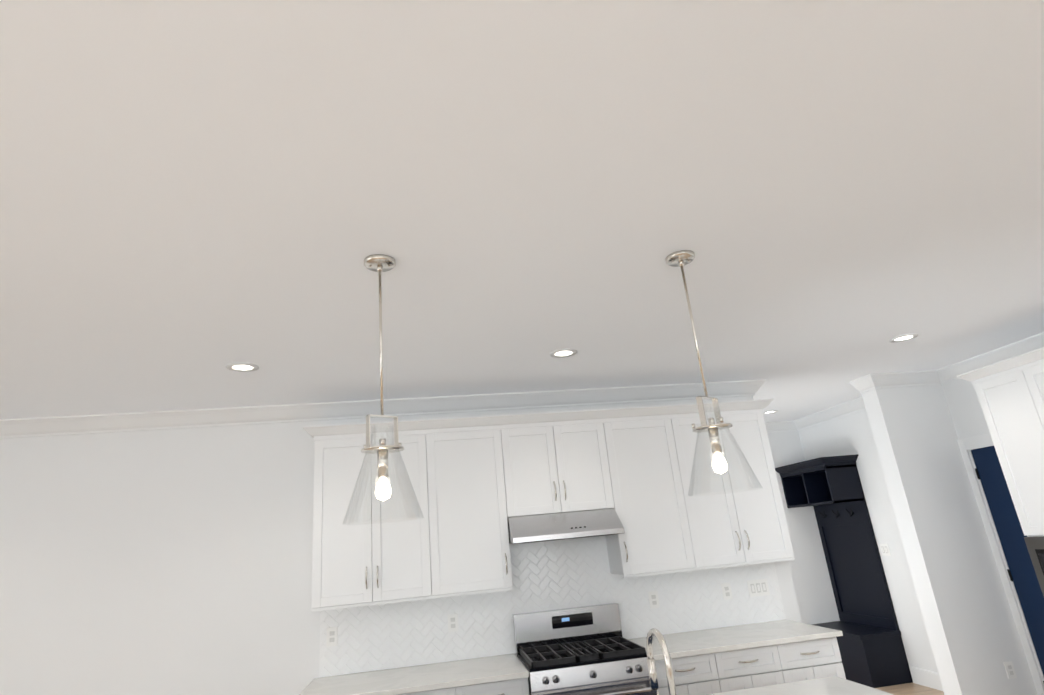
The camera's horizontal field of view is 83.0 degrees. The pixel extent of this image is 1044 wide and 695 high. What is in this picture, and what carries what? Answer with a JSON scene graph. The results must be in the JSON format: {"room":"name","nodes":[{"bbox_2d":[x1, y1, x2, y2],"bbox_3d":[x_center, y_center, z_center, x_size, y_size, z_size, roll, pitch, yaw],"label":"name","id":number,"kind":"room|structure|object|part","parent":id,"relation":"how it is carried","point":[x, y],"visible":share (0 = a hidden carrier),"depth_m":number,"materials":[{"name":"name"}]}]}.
{"room":"kitchen","nodes":[
{"label":"kitchen","id":0,"kind":"room"},
{"bbox_2d":[0,396,801,694],"bbox_3d":[-1.987,1.783,4.016,8.200,2.740,0.150,-2,-18,-9],"label":"wall","id":1,"kind":"structure","parent":0,"point":[165,562],"depth_m":3.99,"materials":[{"name":"white paint"}]},
{"bbox_2d":[311,419,442,610],"bbox_3d":[-1.005,1.137,4.126,0.812,1.158,0.330,-2,-18,-9],"label":"upper cabinet","id":2,"kind":"object","parent":1,"relation":"attached to","point":[386,560],"depth_m":3.95,"materials":[{"name":"white wood"}]},
{"bbox_2d":[0,379,766,438],"bbox_3d":[-1.967,0.500,4.336,8.145,0.115,0.115,-2,-18,-9],"label":"crown molding","id":3,"kind":"structure","parent":1,"relation":"attached to","point":[113,422],"depth_m":4.44,"materials":[{"name":"white paint"}]},
{"bbox_2d":[435,415,522,598],"bbox_3d":[-0.398,1.113,4.226,0.650,1.158,0.330,-2,-18,-9],"label":"upper cabinet","id":4,"kind":"object","parent":1,"relation":"attached to","point":[477,558],"depth_m":4.08,"materials":[{"name":"white wood"}]},
{"bbox_2d":[319,510,786,677],"bbox_3d":[0.284,1.686,4.306,3.370,0.899,0.006,-2,-18,-9],"label":"backsplash","id":5,"kind":"structure","parent":1,"relation":"attached to","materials":[{"name":"white tile"}]},
{"bbox_2d":[326,626,337,646],"bbox_3d":[-1.278,1.946,3.973,0.072,0.116,0.008,-2,-18,-9],"label":"outlet","id":6,"kind":"object","parent":5,"relation":"attached to","point":[331,631],"depth_m":3.97,"materials":[{"name":"white plastic"}]},
{"bbox_2d":[447,613,458,632],"bbox_3d":[-0.480,1.914,4.104,0.072,0.116,0.008,-2,-18,-9],"label":"outlet","id":7,"kind":"object","parent":5,"relation":"attached to","point":[452,618],"depth_m":4.10,"materials":[{"name":"white plastic"}]},
{"bbox_2d":[647,590,659,608],"bbox_3d":[0.971,1.856,4.343,0.072,0.116,0.008,-2,-18,-9],"label":"outlet","id":8,"kind":"object","parent":5,"relation":"attached to","point":[653,596],"depth_m":4.34,"materials":[{"name":"white plastic"}]},
{"bbox_2d":[720,582,732,600],"bbox_3d":[1.541,1.833,4.436,0.072,0.116,0.008,-2,-18,-9],"label":"outlet","id":9,"kind":"object","parent":5,"relation":"attached to","point":[726,588],"depth_m":4.43,"materials":[{"name":"white plastic"}]},
{"bbox_2d":[746,578,769,597],"bbox_3d":[1.793,1.823,4.476,0.164,0.116,0.011,-2,-18,-9],"label":"switch","id":10,"kind":"object","parent":5,"relation":"attached to","point":[755,587],"depth_m":4.47,"materials":[{"name":"white plastic"}]},
{"bbox_2d":[499,408,626,546],"bbox_3d":[0.245,0.930,4.295,0.770,0.883,0.499,-2,-18,-9],"label":"upper cabinet","id":11,"kind":"object","parent":1,"relation":"attached to","point":[519,515],"depth_m":4.23,"materials":[{"name":"white wood"}]},
{"bbox_2d":[502,508,624,544],"bbox_3d":[0.276,1.268,4.184,0.762,0.176,0.498,-2,-18,-9],"label":"hood","id":12,"kind":"object","parent":11,"relation":"attached to","point":[572,524],"depth_m":4.03,"materials":[{"name":"silver metal"}]},
{"bbox_2d":[595,404,706,578],"bbox_3d":[0.887,1.061,4.437,0.648,1.158,0.330,-2,-18,-9],"label":"upper cabinet","id":13,"kind":"object","parent":1,"relation":"attached to","point":[663,537],"depth_m":4.29,"materials":[{"name":"white wood"}]},
{"bbox_2d":[679,399,793,566],"bbox_3d":[1.495,1.037,4.537,0.817,1.158,0.330,-2,-18,-9],"label":"upper cabinet","id":14,"kind":"object","parent":1,"relation":"attached to","point":[737,528],"depth_m":4.37,"materials":[{"name":"white wood"}]},
{"bbox_2d":[0,0,1043,422],"bbox_3d":[-0.606,-0.640,1.501,10.300,0.050,11.400,-2,-18,-9],"label":"ceiling","id":15,"kind":"structure","parent":0,"point":[198,196],"depth_m":1.99,"materials":[{"name":"white paint"}]},
{"bbox_2d":[226,362,258,371],"bbox_3d":[-1.622,0.115,3.428,0.176,0.007,0.176,-2,-18,-9],"label":"recessed light","id":16,"kind":"object","parent":15,"relation":"in","point":[243,367],"visible":0.98,"depth_m":3.42,"materials":[{"name":"white paint"}]},
{"bbox_2d":[343,254,423,524],"bbox_3d":[-0.521,0.129,2.191,0.274,0.994,0.274,-2,-18,-9],"label":"pendant light","id":17,"kind":"object","parent":15,"relation":"hanging from","point":[379,263],"visible":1,"depth_m":2.12,"materials":[{"name":"clear glass"}]},
{"bbox_3d":[-0.492,0.441,2.089,0.274,0.335,0.274,-2,-18,-9],"label":"lamp shade","id":18,"kind":"part","parent":17,"relation":"part of","materials":[{"name":"clear glass"}]},
{"bbox_2d":[550,348,576,357],"bbox_3d":[0.263,0.036,3.728,0.176,0.007,0.176,-2,-18,-9],"label":"recessed light","id":19,"kind":"object","parent":15,"relation":"in","point":[563,353],"visible":1,"depth_m":3.72,"materials":[{"name":"white paint"}]},
{"bbox_2d":[665,250,762,495],"bbox_3d":[0.726,0.079,2.396,0.274,0.994,0.274,-2,-18,-9],"label":"pendant light","id":20,"kind":"object","parent":15,"relation":"hanging from","point":[681,259],"visible":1,"depth_m":2.32,"materials":[{"name":"clear glass"}]},
{"bbox_3d":[0.755,0.391,2.294,0.274,0.335,0.274,-2,-18,-9],"label":"lamp shade","id":21,"kind":"part","parent":20,"relation":"part of","materials":[{"name":"clear glass"}]},
{"bbox_2d":[763,410,777,413],"bbox_3d":[2.734,0.712,6.505,0.176,0.007,0.176,-2,-18,-9],"label":"recessed light","id":22,"kind":"object","parent":15,"relation":"in","point":[770,411],"visible":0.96,"depth_m":6.49,"materials":[{"name":"white paint"}]},
{"bbox_2d":[889,333,917,341],"bbox_3d":[2.651,-0.065,4.101,0.176,0.007,0.176,-2,-18,-9],"label":"recessed light","id":23,"kind":"object","parent":15,"relation":"in","point":[905,337],"visible":1,"depth_m":4.10,"materials":[{"name":"white paint"}]},
{"bbox_2d":[767,431,839,624],"bbox_3d":[2.101,2.310,6.800,2.920,2.740,0.150,-2,-18,-9],"label":"wall","id":24,"kind":"structure","parent":0,"point":[815,597],"depth_m":6.87,"materials":[{"name":"white paint"}]},
{"bbox_2d":[765,421,795,432],"bbox_3d":[2.075,1.025,7.103,2.770,0.115,0.095,-2,-18,-9],"label":"crown molding","id":25,"kind":"structure","parent":24,"relation":"attached to","point":[784,426],"depth_m":7.28,"materials":[{"name":"white paint"}]},
{"bbox_2d":[875,682,943,694],"bbox_3d":[-0.359,2.001,0.639,10.300,0.050,11.400,-2,-18,-9],"label":"floor","id":26,"kind":"structure","parent":0,"point":[912,688],"depth_m":5.50,"materials":[{"name":"brown wood"}]},
{"bbox_2d":[415,687,466,694],"bbox_3d":[-0.609,2.497,3.572,0.550,0.870,0.611,-2,-18,-9],"label":"base cabinet","id":27,"kind":"object","parent":26,"relation":"on","point":[450,690],"depth_m":3.44,"materials":[{"name":"white wood"}]},
{"bbox_2d":[467,679,528,694],"bbox_3d":[-0.210,2.481,3.638,0.490,0.870,0.611,-2,-18,-9],"label":"base cabinet","id":28,"kind":"object","parent":26,"relation":"on","point":[513,686],"depth_m":3.49,"materials":[{"name":"white wood"}]},
{"bbox_2d":[299,651,528,694],"bbox_3d":[-0.665,2.065,3.688,1.339,0.030,0.654,-2,-18,-9],"label":"countertop","id":29,"kind":"structure","parent":28,"relation":"on","point":[494,668],"depth_m":3.61,"materials":[{"name":"white stone"}]},
{"bbox_2d":[512,603,656,694],"bbox_3d":[0.407,2.305,3.728,0.758,1.150,0.711,-2,-18,-9],"label":"range","id":30,"kind":"object","parent":26,"relation":"on","point":[587,650],"visible":1,"depth_m":3.74,"materials":[{"name":"silver metal"}]},
{"bbox_2d":[655,651,730,694],"bbox_3d":[1.027,2.432,3.841,0.480,0.870,0.611,-2,-18,-9],"label":"base cabinet","id":31,"kind":"object","parent":26,"relation":"on","point":[696,674],"depth_m":3.66,"materials":[{"name":"white wood"}]},
{"bbox_2d":[628,619,842,662],"bbox_3d":[1.393,1.983,4.026,1.298,0.030,0.654,-2,-18,-9],"label":"countertop","id":32,"kind":"structure","parent":31,"relation":"on","point":[746,636],"depth_m":3.90,"materials":[{"name":"white stone"}]},
{"bbox_2d":[727,643,794,690],"bbox_3d":[1.418,2.416,3.905,0.545,0.870,0.611,-2,-18,-9],"label":"base cabinet","id":33,"kind":"object","parent":26,"relation":"on","point":[760,666],"depth_m":3.73,"materials":[{"name":"white wood"}]},
{"bbox_2d":[646,628,893,694],"bbox_3d":[0.285,1.690,2.015,2.640,1.277,1.040,-2,-18,-9],"label":"kitchen island","id":34,"kind":"object","parent":26,"relation":"on","point":[834,685],"visible":1,"depth_m":2.58,"materials":[{"name":"white stone"}]},
{"bbox_2d":[646,676,893,694],"bbox_3d":[0.263,1.457,2.092,2.640,0.030,1.040,-2,-18,-9],"label":"island countertop","id":35,"kind":"structure","parent":34,"relation":"on","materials":[{"name":"white stone"}]},
{"bbox_2d":[646,628,689,694],"bbox_3d":[0.509,1.250,2.186,0.089,0.377,0.236,-2,-18,-9],"label":"faucet","id":36,"kind":"object","parent":35,"relation":"on","point":[653,632],"depth_m":2.22,"materials":[{"name":"silver metal"}]},
{"bbox_2d":[787,639,845,681],"bbox_3d":[1.812,2.400,3.970,0.482,0.870,0.611,-2,-18,-9],"label":"base cabinet","id":37,"kind":"object","parent":26,"relation":"on","point":[820,658],"depth_m":3.79,"materials":[{"name":"white wood"}]},
{"bbox_2d":[775,454,912,687],"bbox_3d":[3.418,2.344,6.399,0.450,2.194,0.940,-2,-18,-9],"label":"hall tree","id":38,"kind":"object","parent":26,"relation":"on","point":[869,641],"visible":0.94,"depth_m":6.30,"materials":[{"name":"black wood"}]},
{"bbox_2d":[957,347,1043,595],"bbox_3d":[3.804,0.987,2.895,0.716,2.529,2.346,-2,-18,-9],"label":"cabinet","id":39,"kind":"object","parent":26,"relation":"on","point":[1010,393],"visible":1,"depth_m":3.92,"materials":[{"name":"white wood"}]},
{"bbox_2d":[1023,534,1043,595],"bbox_3d":[3.413,1.375,3.495,0.044,0.497,0.742,-2,-18,-9],"label":"microwave","id":40,"kind":"object","parent":39,"relation":"in","point":[1034,542],"depth_m":3.83,"materials":[{"name":"silver metal"}]},
{"bbox_2d":[798,379,1043,683],"bbox_3d":[3.824,1.762,5.618,0.140,2.740,3.200,-2,-18,-9],"label":"wall","id":41,"kind":"structure","parent":0,"point":[851,434],"depth_m":5.93,"materials":[{"name":"white paint"}]},
{"bbox_2d":[792,392,865,430],"bbox_3d":[3.538,0.646,6.362,0.095,0.115,1.918,-2,-18,-9],"label":"crown molding","id":42,"kind":"structure","parent":41,"relation":"attached to","point":[855,405],"depth_m":6.66,"materials":[{"name":"white paint"}]},
{"bbox_2d":[879,544,890,555],"bbox_3d":[3.695,2.059,6.010,0.011,0.116,0.118,-2,-18,-9],"label":"light switch","id":43,"kind":"object","parent":41,"relation":"attached to","point":[885,549],"visible":1,"depth_m":6.00,"materials":[{"name":"white plastic"}]},
{"bbox_2d":[856,370,939,391],"bbox_3d":[3.320,0.287,5.200,0.635,0.115,0.125,-2,-18,-9],"label":"crown molding","id":44,"kind":"structure","parent":41,"relation":"attached to","point":[871,381],"depth_m":5.19,"materials":[{"name":"white paint"}]},
{"bbox_2d":[909,666,942,690],"bbox_3d":[3.864,2.992,5.196,0.016,0.145,1.138,-2,-18,-9],"label":"baseboard","id":45,"kind":"structure","parent":41,"relation":"attached to","point":[926,678],"depth_m":5.54,"materials":[{"name":"white paint"}]},
{"bbox_2d":[936,332,1043,384],"bbox_3d":[3.928,-0.237,3.770,0.095,0.115,3.250,-2,-18,-9],"label":"crown molding","id":46,"kind":"structure","parent":41,"relation":"attached to","point":[949,373],"depth_m":4.74,"materials":[{"name":"white paint"}]},
{"bbox_2d":[957,433,1043,694],"bbox_3d":[4.013,1.665,4.388,0.158,2.130,0.960,-2,-18,-9],"label":"door frame","id":47,"kind":"structure","parent":41,"relation":"attached to","point":[967,445],"depth_m":4.79,"materials":[{"name":"white paint"}]},
{"bbox_2d":[971,446,1043,682],"bbox_3d":[3.973,1.711,4.372,0.046,2.025,0.754,-2,-18,-9],"label":"pantry door","id":48,"kind":"structure","parent":41,"relation":"in","point":[1021,569],"depth_m":4.69,"materials":[{"name":"blue paint"}]},
{"bbox_2d":[862,385,1037,694],"bbox_3d":[3.525,1.564,4.926,0.660,2.740,0.180,-2,-18,-9],"label":"wall","id":49,"kind":"structure","parent":0,"point":[972,633],"depth_m":4.82,"materials":[{"name":"white paint"}]},
{"bbox_2d":[1003,661,1016,678],"bbox_3d":[3.762,2.485,4.547,0.072,0.116,0.008,-2,-18,-9],"label":"outlet","id":50,"kind":"object","parent":49,"relation":"attached to","point":[1010,670],"visible":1,"depth_m":4.54,"materials":[{"name":"white plastic"}]}
]}

